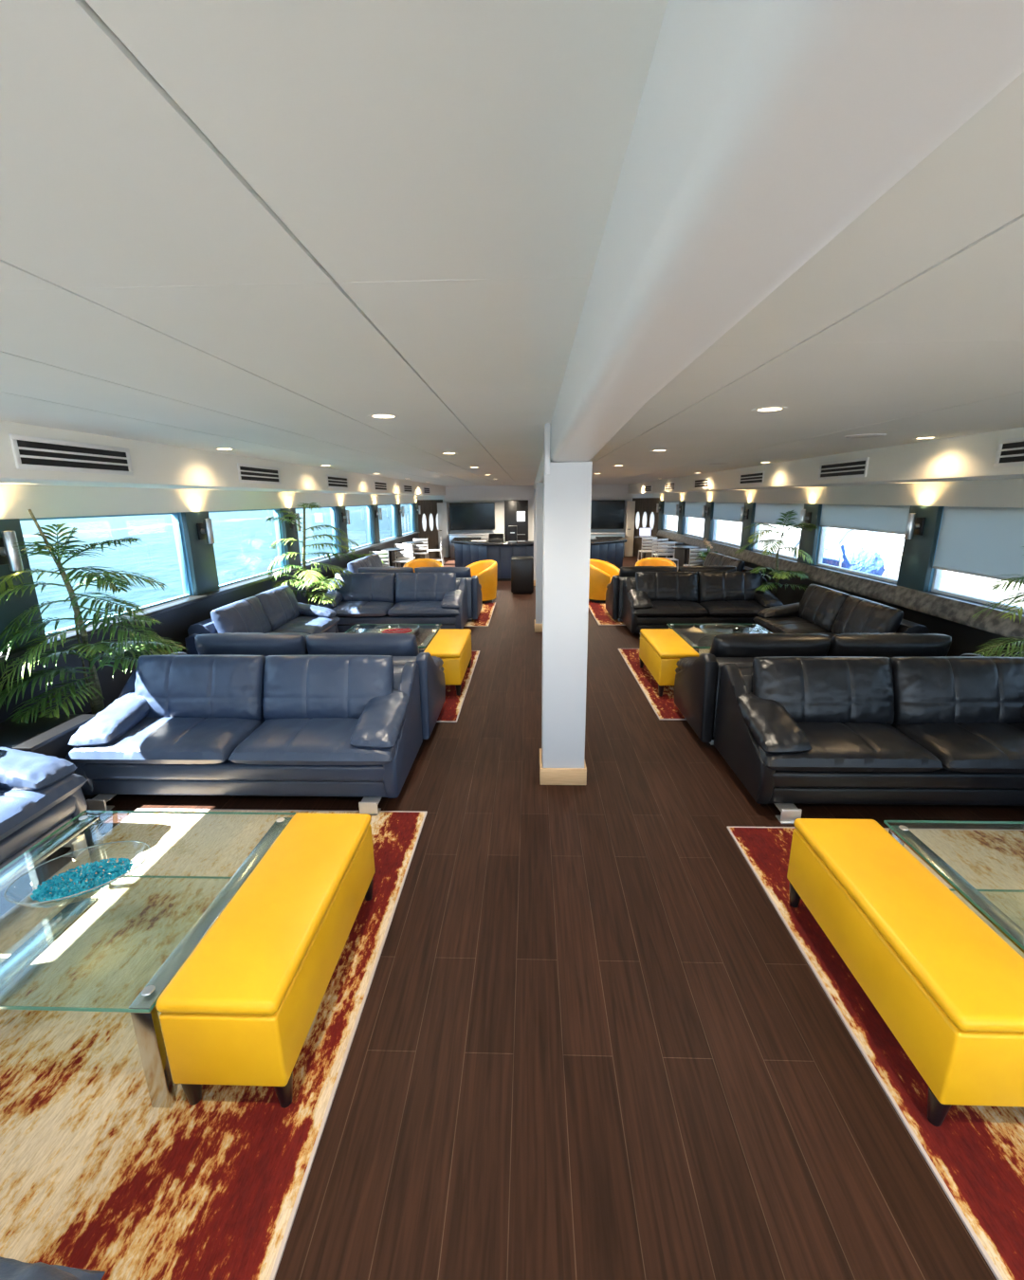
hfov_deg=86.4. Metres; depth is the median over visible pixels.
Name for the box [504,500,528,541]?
cupboard
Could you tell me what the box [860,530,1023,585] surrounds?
moored boat
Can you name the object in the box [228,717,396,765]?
seat cushion
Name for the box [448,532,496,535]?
countertop
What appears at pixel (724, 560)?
cushion
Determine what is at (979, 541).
roller blind
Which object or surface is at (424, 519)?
window
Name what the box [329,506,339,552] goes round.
trim
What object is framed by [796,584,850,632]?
cushion
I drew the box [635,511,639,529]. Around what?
window
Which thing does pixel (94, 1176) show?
area rug
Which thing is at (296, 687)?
cushion
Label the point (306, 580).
potted palm
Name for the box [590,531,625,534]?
countertop
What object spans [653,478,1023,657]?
wall
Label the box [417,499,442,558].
wall
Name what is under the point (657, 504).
wall sconce
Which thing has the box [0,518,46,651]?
trim
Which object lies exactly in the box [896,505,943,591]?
trim
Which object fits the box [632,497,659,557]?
wall
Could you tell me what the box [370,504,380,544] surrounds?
trim
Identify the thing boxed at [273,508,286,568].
trim
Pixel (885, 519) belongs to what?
roller blind
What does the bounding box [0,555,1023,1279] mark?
floor
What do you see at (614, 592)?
leather sofa
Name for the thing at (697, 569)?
cushion
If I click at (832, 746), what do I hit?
seat cushion
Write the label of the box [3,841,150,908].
glass bowl
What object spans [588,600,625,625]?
area rug
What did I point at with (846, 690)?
cushion
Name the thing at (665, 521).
window
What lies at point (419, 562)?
tub chair
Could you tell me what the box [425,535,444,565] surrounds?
bar chair
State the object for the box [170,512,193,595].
trim
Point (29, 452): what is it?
air vent
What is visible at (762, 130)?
ceiling beam
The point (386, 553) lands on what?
bar chair
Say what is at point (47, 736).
table
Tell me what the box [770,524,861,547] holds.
moored boat
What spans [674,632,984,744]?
leather sofa
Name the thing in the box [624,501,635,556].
door
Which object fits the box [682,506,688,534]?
trim
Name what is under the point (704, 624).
glass bowl
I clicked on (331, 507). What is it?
window
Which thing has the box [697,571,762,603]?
cushion
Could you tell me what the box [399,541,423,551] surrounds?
bar table
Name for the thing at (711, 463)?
ceiling speaker
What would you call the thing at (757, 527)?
window
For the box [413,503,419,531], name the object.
trim
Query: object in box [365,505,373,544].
trim
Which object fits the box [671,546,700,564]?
bar table
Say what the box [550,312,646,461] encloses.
trim
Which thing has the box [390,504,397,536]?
trim
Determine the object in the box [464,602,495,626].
area rug
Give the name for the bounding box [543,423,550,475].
trim
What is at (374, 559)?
cushion
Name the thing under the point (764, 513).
roller blind
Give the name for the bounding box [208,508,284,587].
window
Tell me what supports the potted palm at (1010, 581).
on the floor
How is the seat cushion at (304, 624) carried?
on the leather sofa at (276, 610)
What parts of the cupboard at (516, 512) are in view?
lit pane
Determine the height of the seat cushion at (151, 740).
0.154 m
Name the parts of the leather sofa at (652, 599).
panel, panel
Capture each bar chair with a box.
[368,550,389,566]
[392,544,413,566]
[394,543,415,566]
[413,538,428,558]
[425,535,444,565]
[637,537,657,561]
[651,538,668,558]
[657,542,678,571]
[683,548,709,566]
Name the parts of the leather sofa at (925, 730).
panel, leg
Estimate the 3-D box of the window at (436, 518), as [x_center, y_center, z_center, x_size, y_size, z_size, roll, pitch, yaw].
[-2.342,-3.738,17.235,0.024,0.556,0.212,9,17,34]
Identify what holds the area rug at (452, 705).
on the floor
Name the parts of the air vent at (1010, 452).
blade, blade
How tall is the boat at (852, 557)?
1.388 m
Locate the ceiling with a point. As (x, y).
(265, 229)
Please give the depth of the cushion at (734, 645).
4.01 m
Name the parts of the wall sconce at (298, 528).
plate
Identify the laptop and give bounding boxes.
[639,527,653,537]
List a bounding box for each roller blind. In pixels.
[663,501,678,515]
[684,501,706,518]
[713,502,744,522]
[753,502,804,526]
[819,504,910,534]
[932,506,1023,584]
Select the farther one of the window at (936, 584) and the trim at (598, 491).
the trim at (598, 491)
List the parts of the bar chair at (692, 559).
backrest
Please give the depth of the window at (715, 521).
11.58 m
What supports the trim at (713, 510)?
attached to the wall at (1006, 492)
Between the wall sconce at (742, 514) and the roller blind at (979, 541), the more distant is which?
the wall sconce at (742, 514)
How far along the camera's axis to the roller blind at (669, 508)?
15.05 m
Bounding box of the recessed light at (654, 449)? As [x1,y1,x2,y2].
[650,449,668,451]
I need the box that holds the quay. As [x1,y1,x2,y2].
[666,514,1023,607]
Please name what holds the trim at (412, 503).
attached to the wall at (15, 500)
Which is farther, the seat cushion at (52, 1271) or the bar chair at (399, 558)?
the bar chair at (399, 558)
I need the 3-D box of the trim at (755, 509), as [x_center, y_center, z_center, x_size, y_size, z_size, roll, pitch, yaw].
[4.260,-2.019,9.672,0.104,0.810,0.392,0,15,2]
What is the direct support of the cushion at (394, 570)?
on the leather sofa at (473, 587)
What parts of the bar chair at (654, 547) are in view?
backrest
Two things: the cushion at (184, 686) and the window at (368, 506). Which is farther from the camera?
the window at (368, 506)
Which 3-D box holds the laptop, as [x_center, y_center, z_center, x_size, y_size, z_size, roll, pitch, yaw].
[3.699,-2.973,15.056,0.340,0.249,0.301,0,15,2]
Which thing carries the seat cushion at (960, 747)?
on the leather sofa at (925, 730)
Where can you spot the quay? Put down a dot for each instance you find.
(727, 531)
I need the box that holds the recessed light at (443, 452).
[440,452,457,454]
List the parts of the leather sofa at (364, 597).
panel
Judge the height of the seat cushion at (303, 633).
0.154 m
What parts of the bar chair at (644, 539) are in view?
seat, backrest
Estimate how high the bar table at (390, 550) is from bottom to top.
0.750 m
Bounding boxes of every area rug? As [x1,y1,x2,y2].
[0,808,427,1279]
[418,650,479,722]
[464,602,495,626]
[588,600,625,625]
[618,648,710,720]
[726,826,1023,1279]
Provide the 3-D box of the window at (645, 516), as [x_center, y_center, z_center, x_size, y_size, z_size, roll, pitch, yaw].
[4.084,-3.674,16.771,0.024,0.556,0.212,-9,17,-30]
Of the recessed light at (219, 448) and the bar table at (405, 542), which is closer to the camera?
the recessed light at (219, 448)
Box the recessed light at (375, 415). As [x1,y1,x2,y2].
[366,413,400,419]
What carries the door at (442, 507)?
in the wall at (427, 506)
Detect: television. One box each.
[449,502,494,530]
[590,500,624,529]
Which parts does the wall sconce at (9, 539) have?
arm, plate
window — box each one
[19,504,410,632]
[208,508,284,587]
[295,506,337,564]
[347,505,371,549]
[377,504,396,541]
[400,503,413,534]
[421,512,426,531]
[428,512,433,530]
[435,512,438,530]
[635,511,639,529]
[641,511,647,527]
[649,511,655,530]
[663,514,676,532]
[684,516,703,538]
[712,519,740,547]
[752,502,797,560]
[816,504,897,583]
[931,506,1023,612]
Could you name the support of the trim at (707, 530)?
attached to the wall at (1006, 492)
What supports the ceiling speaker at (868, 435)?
attached to the ceiling
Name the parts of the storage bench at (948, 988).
lid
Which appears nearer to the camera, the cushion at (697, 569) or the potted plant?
the cushion at (697, 569)
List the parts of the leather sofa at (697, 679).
panel, panel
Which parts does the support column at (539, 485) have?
trim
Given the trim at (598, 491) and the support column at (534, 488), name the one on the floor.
the support column at (534, 488)
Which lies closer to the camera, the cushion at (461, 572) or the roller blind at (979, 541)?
the roller blind at (979, 541)
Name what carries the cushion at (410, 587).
on the leather sofa at (364, 597)
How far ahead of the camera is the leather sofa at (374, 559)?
9.60 m
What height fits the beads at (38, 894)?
0.038 m
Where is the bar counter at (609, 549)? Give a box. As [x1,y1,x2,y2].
[450,536,626,581]
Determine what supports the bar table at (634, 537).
on the floor
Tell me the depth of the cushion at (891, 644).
3.98 m
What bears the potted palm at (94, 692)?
on the floor
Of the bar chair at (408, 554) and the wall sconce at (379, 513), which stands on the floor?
the bar chair at (408, 554)
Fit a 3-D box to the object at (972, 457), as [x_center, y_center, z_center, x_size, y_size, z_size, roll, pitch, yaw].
[3.672,-2.117,6.978,0.820,0.300,20.800,0,15,2]
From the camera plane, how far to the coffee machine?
12.43 m
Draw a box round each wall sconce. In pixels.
[0,530,23,571]
[196,518,214,543]
[289,512,300,530]
[341,510,349,524]
[375,508,382,519]
[398,506,403,516]
[416,505,420,513]
[656,503,660,511]
[675,504,681,514]
[701,505,709,517]
[739,507,749,521]
[798,509,811,528]
[904,512,925,539]
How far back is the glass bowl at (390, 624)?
5.74 m
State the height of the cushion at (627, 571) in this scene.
0.433 m
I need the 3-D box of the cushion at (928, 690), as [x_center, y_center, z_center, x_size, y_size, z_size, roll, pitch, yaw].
[2.850,0.325,3.457,0.860,0.433,0.275,0,15,2]
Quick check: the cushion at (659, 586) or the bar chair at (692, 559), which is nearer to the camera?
the cushion at (659, 586)
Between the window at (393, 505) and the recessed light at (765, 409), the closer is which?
the recessed light at (765, 409)
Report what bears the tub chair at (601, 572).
on the area rug at (601, 615)
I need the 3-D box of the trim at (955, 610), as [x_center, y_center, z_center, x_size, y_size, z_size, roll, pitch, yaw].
[4.022,-0.730,6.654,0.140,0.170,19.500,0,15,2]
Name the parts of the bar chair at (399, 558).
backrest, seat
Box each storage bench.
[155,813,375,1107]
[423,629,471,695]
[639,628,699,695]
[786,818,1023,1126]
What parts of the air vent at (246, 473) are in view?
blade, blade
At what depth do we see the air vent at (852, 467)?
5.25 m
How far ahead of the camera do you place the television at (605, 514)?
16.96 m
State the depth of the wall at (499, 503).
17.36 m
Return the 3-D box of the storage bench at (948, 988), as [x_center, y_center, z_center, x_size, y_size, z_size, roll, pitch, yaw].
[1.405,1.106,1.985,0.355,0.424,0.975,0,15,2]
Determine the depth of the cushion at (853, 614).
5.22 m
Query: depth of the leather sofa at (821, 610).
5.78 m
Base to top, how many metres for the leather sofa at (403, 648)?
0.812 m
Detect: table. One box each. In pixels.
[0,713,96,773]
[0,810,295,1108]
[345,623,441,653]
[376,548,404,566]
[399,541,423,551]
[634,536,657,558]
[661,541,685,561]
[666,623,772,653]
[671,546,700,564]
[883,820,1023,952]
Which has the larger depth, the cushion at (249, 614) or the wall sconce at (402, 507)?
the wall sconce at (402, 507)
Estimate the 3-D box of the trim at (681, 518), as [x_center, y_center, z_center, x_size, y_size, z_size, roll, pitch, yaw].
[4.324,-3.122,13.931,0.047,0.810,0.400,0,15,2]
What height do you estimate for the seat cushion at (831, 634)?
0.154 m
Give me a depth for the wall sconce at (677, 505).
13.86 m
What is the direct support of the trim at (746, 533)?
attached to the wall at (1006, 492)
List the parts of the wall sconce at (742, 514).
plate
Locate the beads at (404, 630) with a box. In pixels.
[381,628,412,633]
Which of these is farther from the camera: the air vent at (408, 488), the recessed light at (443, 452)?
the air vent at (408, 488)
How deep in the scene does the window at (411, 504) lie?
16.06 m
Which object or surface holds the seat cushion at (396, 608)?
on the leather sofa at (364, 597)
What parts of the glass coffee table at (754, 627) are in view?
steel frame, steel frame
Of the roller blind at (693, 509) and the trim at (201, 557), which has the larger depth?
the roller blind at (693, 509)
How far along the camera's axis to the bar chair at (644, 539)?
14.36 m
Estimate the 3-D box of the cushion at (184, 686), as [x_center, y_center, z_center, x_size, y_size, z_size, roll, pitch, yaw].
[-2.084,0.318,3.648,0.860,0.434,0.275,0,15,2]
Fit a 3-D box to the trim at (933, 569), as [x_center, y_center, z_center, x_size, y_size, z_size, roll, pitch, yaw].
[4.119,-0.916,5.415,0.104,0.810,0.392,0,15,2]
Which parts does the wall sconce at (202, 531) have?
plate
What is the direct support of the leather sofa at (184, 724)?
on the floor
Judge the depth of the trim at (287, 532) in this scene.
7.72 m
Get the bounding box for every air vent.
[8,433,133,475]
[237,462,281,484]
[326,474,348,489]
[373,480,387,491]
[402,484,412,493]
[423,486,430,493]
[644,484,652,492]
[664,481,675,491]
[694,477,709,488]
[738,470,765,485]
[817,457,869,479]
[993,437,1023,467]
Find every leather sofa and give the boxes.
[0,747,88,875]
[0,1256,105,1279]
[64,654,422,815]
[167,632,445,739]
[184,585,340,654]
[315,572,467,632]
[334,553,391,574]
[357,566,482,621]
[605,566,736,621]
[621,571,783,638]
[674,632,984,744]
[693,551,756,571]
[713,656,1023,823]
[752,584,928,638]
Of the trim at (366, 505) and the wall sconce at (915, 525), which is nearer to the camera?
the wall sconce at (915, 525)
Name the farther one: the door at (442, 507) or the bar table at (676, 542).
the door at (442, 507)
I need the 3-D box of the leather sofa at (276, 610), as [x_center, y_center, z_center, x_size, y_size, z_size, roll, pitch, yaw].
[-2.622,-0.100,6.035,0.900,0.812,1.840,0,15,2]
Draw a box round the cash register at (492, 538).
[488,533,503,542]
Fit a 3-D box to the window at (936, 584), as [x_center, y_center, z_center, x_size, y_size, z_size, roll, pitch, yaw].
[4.086,-0.640,4.350,0.060,0.810,1.800,0,15,2]
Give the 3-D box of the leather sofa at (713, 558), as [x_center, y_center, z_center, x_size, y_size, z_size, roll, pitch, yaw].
[3.572,-1.098,9.685,0.900,0.812,1.840,0,15,2]
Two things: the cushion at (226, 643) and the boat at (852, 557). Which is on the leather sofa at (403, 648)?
the cushion at (226, 643)
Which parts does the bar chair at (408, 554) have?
seat, backrest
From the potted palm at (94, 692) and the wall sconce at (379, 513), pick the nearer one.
the potted palm at (94, 692)
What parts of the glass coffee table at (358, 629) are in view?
steel frame, steel frame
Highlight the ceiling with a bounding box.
[0,0,1023,486]
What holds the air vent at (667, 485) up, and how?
attached to the wall at (1006, 492)
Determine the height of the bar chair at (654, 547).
0.792 m
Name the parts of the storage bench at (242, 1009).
lid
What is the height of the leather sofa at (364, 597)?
0.812 m
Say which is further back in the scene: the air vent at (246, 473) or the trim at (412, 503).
the trim at (412, 503)
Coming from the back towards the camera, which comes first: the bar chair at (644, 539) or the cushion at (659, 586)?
the bar chair at (644, 539)
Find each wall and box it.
[0,483,422,722]
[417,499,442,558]
[422,493,653,556]
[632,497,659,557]
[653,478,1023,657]
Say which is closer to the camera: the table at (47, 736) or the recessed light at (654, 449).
the table at (47, 736)
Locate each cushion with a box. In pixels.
[0,773,88,841]
[30,1262,105,1279]
[64,715,265,764]
[134,654,265,720]
[194,632,308,656]
[210,596,271,633]
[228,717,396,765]
[254,585,300,631]
[262,655,393,720]
[267,631,309,639]
[273,615,340,634]
[306,632,419,656]
[331,601,396,616]
[333,572,395,603]
[347,557,369,572]
[357,566,413,577]
[364,553,383,566]
[387,601,460,616]
[395,572,456,603]
[414,566,471,577]
[619,566,676,576]
[632,600,708,616]
[635,571,697,603]
[677,566,736,575]
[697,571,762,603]
[697,600,766,616]
[702,551,724,566]
[709,633,830,657]
[718,555,745,571]
[751,656,894,725]
[752,615,829,634]
[758,721,944,771]
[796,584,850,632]
[820,632,836,638]
[826,632,951,657]
[831,595,903,634]
[889,656,1023,725]
[891,722,1023,772]
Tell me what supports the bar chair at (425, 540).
on the floor
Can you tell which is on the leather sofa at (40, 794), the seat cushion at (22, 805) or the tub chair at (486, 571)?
the seat cushion at (22, 805)
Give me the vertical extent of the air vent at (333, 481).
0.170 m
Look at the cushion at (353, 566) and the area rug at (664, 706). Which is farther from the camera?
the cushion at (353, 566)
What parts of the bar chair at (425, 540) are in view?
backrest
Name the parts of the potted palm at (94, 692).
stem, stem, stem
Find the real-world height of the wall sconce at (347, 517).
0.250 m
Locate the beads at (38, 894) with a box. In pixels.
[29,857,133,901]
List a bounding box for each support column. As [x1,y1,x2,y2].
[533,488,535,585]
[534,482,543,632]
[539,461,592,785]
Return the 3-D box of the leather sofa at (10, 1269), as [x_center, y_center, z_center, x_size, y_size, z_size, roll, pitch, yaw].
[-1.778,1.279,0.682,1.960,0.812,0.900,0,15,2]
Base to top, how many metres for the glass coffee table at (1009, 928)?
0.404 m
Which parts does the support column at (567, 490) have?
trim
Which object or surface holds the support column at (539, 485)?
on the floor
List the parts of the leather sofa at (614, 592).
panel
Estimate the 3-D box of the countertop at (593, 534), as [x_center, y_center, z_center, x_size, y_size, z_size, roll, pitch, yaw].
[2.769,-2.998,17.177,1.480,0.750,0.602,0,15,2]
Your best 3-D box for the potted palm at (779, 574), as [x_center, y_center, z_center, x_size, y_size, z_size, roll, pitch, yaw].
[3.590,-0.958,7.519,0.980,1.626,0.782,0,15,2]
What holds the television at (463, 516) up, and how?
attached to the wall at (499, 503)
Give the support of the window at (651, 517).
in the wall at (642, 504)
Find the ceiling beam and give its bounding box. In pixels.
[581,0,1023,407]
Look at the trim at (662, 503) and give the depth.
15.94 m
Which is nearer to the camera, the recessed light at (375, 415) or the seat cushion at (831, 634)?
the recessed light at (375, 415)
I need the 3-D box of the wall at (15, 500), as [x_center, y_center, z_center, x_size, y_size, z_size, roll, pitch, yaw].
[-3.226,-1.177,7.450,0.140,2.200,20.800,0,15,2]
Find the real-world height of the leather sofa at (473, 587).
0.812 m
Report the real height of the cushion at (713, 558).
0.434 m
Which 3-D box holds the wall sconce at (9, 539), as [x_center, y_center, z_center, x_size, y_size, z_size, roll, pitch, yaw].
[-3.211,-0.566,3.473,0.128,0.250,0.110,0,15,2]
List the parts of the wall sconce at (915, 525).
arm, plate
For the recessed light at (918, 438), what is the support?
in the ceiling
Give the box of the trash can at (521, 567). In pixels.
[511,556,533,594]
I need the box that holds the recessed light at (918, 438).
[912,437,938,439]
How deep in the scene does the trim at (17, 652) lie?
5.25 m
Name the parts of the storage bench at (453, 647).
lid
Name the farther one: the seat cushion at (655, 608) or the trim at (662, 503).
the trim at (662, 503)
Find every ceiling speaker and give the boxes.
[707,462,728,464]
[843,433,886,438]
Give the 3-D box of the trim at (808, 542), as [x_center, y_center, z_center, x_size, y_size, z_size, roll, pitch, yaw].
[4.113,-1.467,7.546,0.047,0.810,0.400,0,15,2]
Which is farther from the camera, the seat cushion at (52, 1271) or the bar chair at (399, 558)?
the bar chair at (399, 558)
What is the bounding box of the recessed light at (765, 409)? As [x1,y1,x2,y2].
[751,406,787,412]
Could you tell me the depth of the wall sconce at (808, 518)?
7.47 m
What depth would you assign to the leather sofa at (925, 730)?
3.32 m
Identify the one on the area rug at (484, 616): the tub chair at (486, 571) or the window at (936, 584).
the tub chair at (486, 571)
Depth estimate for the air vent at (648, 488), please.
13.93 m
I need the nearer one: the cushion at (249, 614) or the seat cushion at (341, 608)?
the cushion at (249, 614)
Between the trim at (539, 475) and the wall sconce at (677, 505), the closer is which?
the trim at (539, 475)
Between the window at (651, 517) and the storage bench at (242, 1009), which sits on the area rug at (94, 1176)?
the storage bench at (242, 1009)
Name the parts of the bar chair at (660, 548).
backrest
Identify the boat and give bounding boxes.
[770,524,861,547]
[793,527,892,577]
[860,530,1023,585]
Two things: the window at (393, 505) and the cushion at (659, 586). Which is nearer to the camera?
the cushion at (659, 586)
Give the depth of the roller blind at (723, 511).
10.72 m
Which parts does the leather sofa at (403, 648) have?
panel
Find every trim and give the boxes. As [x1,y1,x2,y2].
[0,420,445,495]
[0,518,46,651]
[0,531,420,662]
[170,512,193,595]
[181,511,219,595]
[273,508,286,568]
[279,508,301,568]
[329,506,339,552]
[335,506,348,553]
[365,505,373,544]
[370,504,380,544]
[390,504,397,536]
[395,503,402,536]
[409,503,414,531]
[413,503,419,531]
[443,484,632,500]
[535,452,587,483]
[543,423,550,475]
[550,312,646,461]
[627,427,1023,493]
[656,529,1023,640]
[658,500,664,530]
[676,501,685,534]
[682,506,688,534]
[703,501,713,540]
[711,510,717,540]
[740,502,755,549]
[750,509,759,549]
[797,503,822,565]
[814,509,826,565]
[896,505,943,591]
[928,506,944,591]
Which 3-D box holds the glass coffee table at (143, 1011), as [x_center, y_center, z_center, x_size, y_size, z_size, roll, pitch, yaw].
[-1.511,1.113,2.095,1.002,0.404,1.002,0,15,2]
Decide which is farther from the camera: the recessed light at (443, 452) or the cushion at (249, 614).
the cushion at (249, 614)
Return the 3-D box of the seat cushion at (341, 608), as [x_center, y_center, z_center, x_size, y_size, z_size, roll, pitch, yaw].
[-2.142,-0.448,7.551,0.968,0.154,0.660,0,15,2]
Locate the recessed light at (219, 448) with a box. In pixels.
[213,447,235,450]
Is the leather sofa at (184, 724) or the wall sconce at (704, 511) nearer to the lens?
the leather sofa at (184, 724)
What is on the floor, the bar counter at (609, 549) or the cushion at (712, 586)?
the bar counter at (609, 549)
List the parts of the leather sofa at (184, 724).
leg, panel, leg, panel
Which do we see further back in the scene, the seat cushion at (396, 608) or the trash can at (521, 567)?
the trash can at (521, 567)
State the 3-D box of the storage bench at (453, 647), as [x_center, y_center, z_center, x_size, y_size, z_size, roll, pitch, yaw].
[-0.635,0.204,5.538,0.355,0.424,0.975,0,15,2]
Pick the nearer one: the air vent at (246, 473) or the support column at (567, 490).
the support column at (567, 490)
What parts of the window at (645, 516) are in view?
pane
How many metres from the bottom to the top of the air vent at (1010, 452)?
0.170 m
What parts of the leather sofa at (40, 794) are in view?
leg, panel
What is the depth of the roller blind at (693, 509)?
12.88 m
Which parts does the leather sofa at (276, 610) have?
panel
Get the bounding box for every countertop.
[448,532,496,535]
[448,532,496,558]
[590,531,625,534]
[590,531,625,557]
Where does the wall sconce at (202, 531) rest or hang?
attached to the wall at (15, 500)
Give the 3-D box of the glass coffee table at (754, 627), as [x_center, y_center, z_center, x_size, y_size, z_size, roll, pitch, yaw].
[2.252,0.130,5.768,1.002,0.404,1.002,0,15,2]
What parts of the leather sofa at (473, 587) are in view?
panel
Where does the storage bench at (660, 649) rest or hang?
on the area rug at (664, 706)
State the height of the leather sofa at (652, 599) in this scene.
0.812 m
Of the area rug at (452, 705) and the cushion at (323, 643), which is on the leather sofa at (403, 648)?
the cushion at (323, 643)
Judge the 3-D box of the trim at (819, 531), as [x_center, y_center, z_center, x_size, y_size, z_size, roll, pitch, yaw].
[4.189,-1.467,7.543,0.104,0.810,0.392,0,15,2]
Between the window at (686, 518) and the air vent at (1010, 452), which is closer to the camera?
the air vent at (1010, 452)
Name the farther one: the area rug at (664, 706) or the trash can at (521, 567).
the trash can at (521, 567)
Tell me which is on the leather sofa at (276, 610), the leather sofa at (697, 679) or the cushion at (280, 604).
the cushion at (280, 604)
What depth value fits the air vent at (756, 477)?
7.43 m
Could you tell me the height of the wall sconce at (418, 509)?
0.250 m
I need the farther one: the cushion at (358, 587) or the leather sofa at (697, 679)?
the cushion at (358, 587)
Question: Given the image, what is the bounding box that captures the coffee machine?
[508,525,516,542]
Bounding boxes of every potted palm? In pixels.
[0,509,188,723]
[265,502,363,604]
[734,510,817,595]
[971,546,1023,657]
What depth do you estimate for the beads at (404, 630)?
5.81 m
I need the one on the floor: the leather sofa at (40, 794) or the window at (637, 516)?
the leather sofa at (40, 794)
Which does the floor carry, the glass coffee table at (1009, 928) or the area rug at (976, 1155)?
the area rug at (976, 1155)
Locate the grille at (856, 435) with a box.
[847,434,884,438]
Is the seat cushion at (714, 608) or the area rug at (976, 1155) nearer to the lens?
the area rug at (976, 1155)
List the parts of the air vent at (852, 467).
blade, blade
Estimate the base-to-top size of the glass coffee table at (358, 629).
0.404 m
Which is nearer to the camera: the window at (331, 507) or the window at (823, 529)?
the window at (823, 529)
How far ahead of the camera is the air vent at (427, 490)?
13.87 m
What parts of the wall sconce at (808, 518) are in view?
plate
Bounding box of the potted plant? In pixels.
[696,538,718,564]
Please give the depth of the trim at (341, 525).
9.82 m
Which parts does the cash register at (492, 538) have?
drawer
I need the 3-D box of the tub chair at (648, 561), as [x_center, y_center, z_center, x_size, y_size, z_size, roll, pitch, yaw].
[2.602,-1.114,9.930,0.739,0.720,0.700,2,15,10]
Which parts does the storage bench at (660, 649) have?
lid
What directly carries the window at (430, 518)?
in the wall at (427, 506)
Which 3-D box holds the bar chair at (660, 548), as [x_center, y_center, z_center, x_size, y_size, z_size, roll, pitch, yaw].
[3.621,-1.864,12.689,0.416,0.792,0.526,0,15,2]
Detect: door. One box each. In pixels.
[437,502,449,557]
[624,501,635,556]
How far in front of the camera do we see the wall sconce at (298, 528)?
7.71 m
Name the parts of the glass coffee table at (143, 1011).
steel frame, steel frame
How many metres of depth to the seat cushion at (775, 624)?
6.11 m
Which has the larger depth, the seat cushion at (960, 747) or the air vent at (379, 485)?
the air vent at (379, 485)
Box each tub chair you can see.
[402,558,442,572]
[466,559,497,603]
[588,559,620,603]
[635,557,676,566]
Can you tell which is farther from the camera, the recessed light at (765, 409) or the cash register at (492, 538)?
the cash register at (492, 538)
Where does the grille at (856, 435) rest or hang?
attached to the ceiling speaker at (868, 435)
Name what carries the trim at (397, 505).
attached to the wall at (15, 500)
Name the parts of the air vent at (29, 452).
blade, blade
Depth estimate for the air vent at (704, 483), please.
9.60 m
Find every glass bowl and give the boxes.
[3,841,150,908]
[373,623,420,633]
[699,623,752,636]
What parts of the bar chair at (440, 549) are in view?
seat, leg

